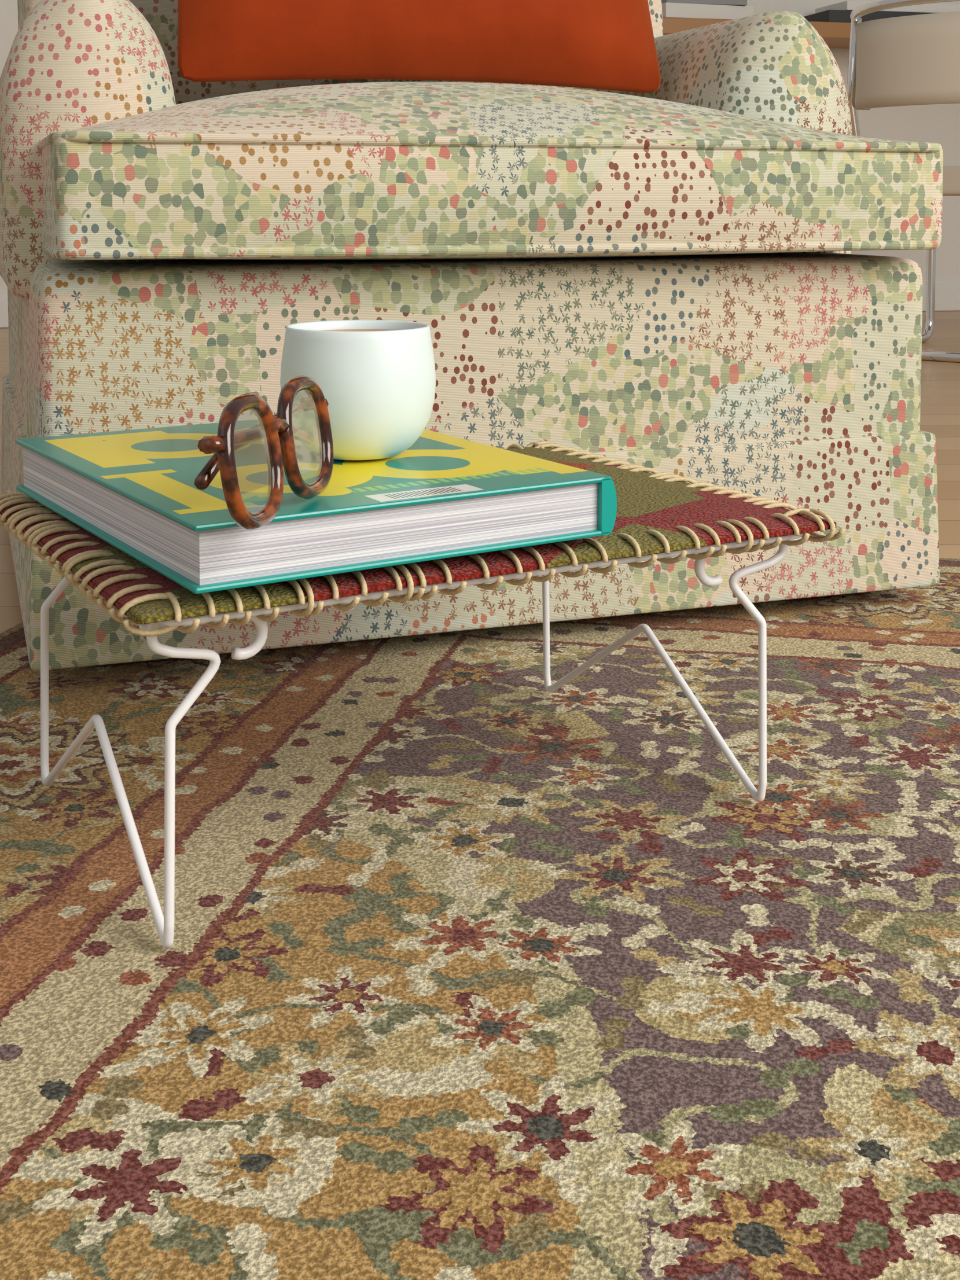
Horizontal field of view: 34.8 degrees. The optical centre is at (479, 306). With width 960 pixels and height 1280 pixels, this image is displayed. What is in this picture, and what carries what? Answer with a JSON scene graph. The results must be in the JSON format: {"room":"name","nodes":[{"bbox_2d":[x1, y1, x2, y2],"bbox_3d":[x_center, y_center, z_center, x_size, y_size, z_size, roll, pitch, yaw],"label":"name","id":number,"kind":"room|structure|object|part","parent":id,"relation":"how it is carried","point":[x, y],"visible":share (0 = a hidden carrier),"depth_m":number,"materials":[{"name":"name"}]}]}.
{"room":"living room","nodes":[
{"label":"living room","id":0,"kind":"room"},
{"bbox_2d":[0,310,959,633],"bbox_3d":[0.000,0.210,2.521,9.000,0.001,9.000,0,4,0],"label":"floor","id":1,"kind":"structure","parent":0,"point":[940,412],"depth_m":2.56,"materials":[{"name":"brown wood"}]},
{"bbox_2d":[0,557,959,1279],"bbox_3d":[0.454,0.382,-0.031,2.300,0.011,3.200,1,4,13],"label":"area rug","id":2,"kind":"object","parent":1,"relation":"on","point":[472,969],"visible":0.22,"depth_m":0.76,"materials":[{"name":"multicoloured carpet"}]},
{"bbox_2d":[0,441,845,948],"bbox_3d":[-0.051,0.211,0.953,0.433,0.188,0.333,-2,5,-29],"label":"table","id":3,"kind":"object","parent":2,"relation":"on","point":[664,517],"visible":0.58,"depth_m":0.84,"materials":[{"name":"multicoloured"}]},
{"bbox_2d":[15,419,616,593],"bbox_3d":[-0.108,0.103,0.891,0.241,0.032,0.300,-2,5,-32],"label":"book","id":4,"kind":"object","parent":3,"relation":"on","point":[444,496],"visible":0.76,"depth_m":0.80,"materials":[{"name":"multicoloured paper"}]},
{"bbox_2d":[194,375,333,530],"bbox_3d":[-0.099,0.067,0.726,0.026,0.060,0.145,1,4,12],"label":"eyeglasses","id":5,"kind":"object","parent":4,"relation":"on","point":[278,431],"visible":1,"depth_m":0.71,"materials":[{"name":"brown plastic"}]},
{"bbox_2d":[280,320,435,460],"bbox_3d":[-0.070,0.048,0.886,0.090,0.076,0.090,0,4,0],"label":"cup","id":6,"kind":"object","parent":4,"relation":"on","point":[376,378],"visible":0.91,"depth_m":0.85,"materials":[{"name":"ceramic"}]},
{"bbox_3d":[-0.051,0.134,0.947,0.406,0.010,0.306,-2,5,-29],"label":"frame","id":7,"kind":"part","parent":3,"relation":"part of","materials":[{"name":"white metal"}]},
{"bbox_2d":[0,0,943,670],"bbox_3d":[-0.087,-0.186,1.633,0.824,0.886,0.886,-1,4,-19],"label":"armchair","id":8,"kind":"object","parent":2,"relation":"on","point":[668,279],"visible":0.83,"depth_m":1.28,"materials":[{"name":"fabric"}]},
{"bbox_3d":[-0.419,-0.161,1.566,0.150,0.272,0.630,-1,4,-19],"label":"arm","id":9,"kind":"part","parent":8,"relation":"part of","materials":[{"name":"fabric"}]},
{"bbox_3d":[-0.171,-0.346,1.871,0.744,0.600,0.370,-1,4,-19],"label":"backrest","id":10,"kind":"part","parent":8,"relation":"part of","materials":[{"name":"fabric"}]},
{"bbox_2d":[177,0,660,93],"bbox_3d":[-0.068,-0.457,1.559,0.498,0.474,0.201,-1,4,-19],"label":"throw pillow","id":11,"kind":"object","parent":8,"relation":"on","point":[602,44],"visible":1,"depth_m":1.48,"materials":[{"name":"orange fabric"}]},
{"bbox_3d":[-0.082,0.074,1.639,0.784,0.273,0.760,-1,4,-19],"label":"seat","id":12,"kind":"part","parent":8,"relation":"part of","materials":[{"name":"fabric"}]},
{"bbox_2d":[41,81,943,260],"bbox_3d":[-0.025,-0.130,1.458,0.760,0.167,0.512,-1,4,-19],"label":"seat cushion","id":13,"kind":"object","parent":8,"relation":"on","point":[391,170],"depth_m":1.23,"materials":[{"name":"fabric"}]},
{"bbox_3d":[0.219,-0.176,1.783,0.150,0.272,0.630,-1,4,-19],"label":"arm","id":14,"kind":"part","parent":8,"relation":"part of","materials":[{"name":"fabric"}]},
{"bbox_2d":[846,0,959,362],"bbox_3d":[1.243,-0.298,3.712,0.583,0.847,0.714,3,5,37],"label":"chair","id":15,"kind":"object","parent":1,"relation":"on","point":[913,59],"visible":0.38,"depth_m":3.50,"materials":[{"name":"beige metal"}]},
{"bbox_2d":[0,0,959,297],"bbox_3d":[0.094,-1.363,4.938,9.000,2.800,0.121,-1,4,-13],"label":"wall","id":16,"kind":"structure","parent":0,"point":[940,124],"depth_m":5.25,"materials":[{"name":"white paint"}]},
{"bbox_2d":[0,284,959,328],"bbox_3d":[0.110,-0.007,4.963,9.000,0.090,0.020,-1,4,-13],"label":"baseboard","id":17,"kind":"structure","parent":16,"relation":"attached to","point":[947,297],"depth_m":5.29,"materials":[{"name":"white paint"}]},
{"bbox_2d":[662,17,851,48],"bbox_3d":[1.502,-0.888,5.070,2.400,0.050,0.300,-1,4,-13],"label":"wall shelf","id":18,"kind":"object","parent":16,"relation":"attached to","point":[835,35],"visible":0.02,"depth_m":4.82,"materials":[{"name":"brown wood"}]},
{"bbox_2d":[661,0,752,19],"bbox_3d":[0.679,-0.937,4.853,0.304,0.076,0.232,-1,4,-18],"label":"book stack","id":19,"kind":"object","parent":18,"relation":"on","point":[716,9],"visible":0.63,"depth_m":4.75,"materials":[{"name":"white paper"}]},
{"bbox_2d":[661,0,747,5],"bbox_3d":[0.688,-0.961,4.854,0.260,0.030,0.200,-1,4,-10],"label":"book","id":20,"kind":"object","parent":19,"relation":"on","point":[685,2],"depth_m":4.76,"materials":[{"name":"grey paper"}]},
{"bbox_2d":[803,0,959,22],"bbox_3d":[1.377,-0.947,5.027,0.620,0.071,0.240,-1,4,-13],"label":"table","id":21,"kind":"object","parent":18,"relation":"on","point":[840,12],"visible":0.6,"depth_m":4.90,"materials":[{"name":"paper"}]},
{"bbox_2d":[803,9,939,22],"bbox_3d":[1.377,-0.931,5.028,0.620,0.040,0.240,-1,4,-13],"label":"book","id":22,"kind":"object","parent":21,"relation":"on","point":[821,15],"depth_m":4.88,"materials":[{"name":"grey fabric"}]},
{"bbox_2d":[815,0,959,13],"bbox_3d":[1.377,-0.967,5.025,0.500,0.030,0.220,-1,4,-15],"label":"book","id":23,"kind":"object","parent":21,"relation":"on","point":[847,6],"depth_m":4.92,"materials":[{"name":"white paper"}]}
]}

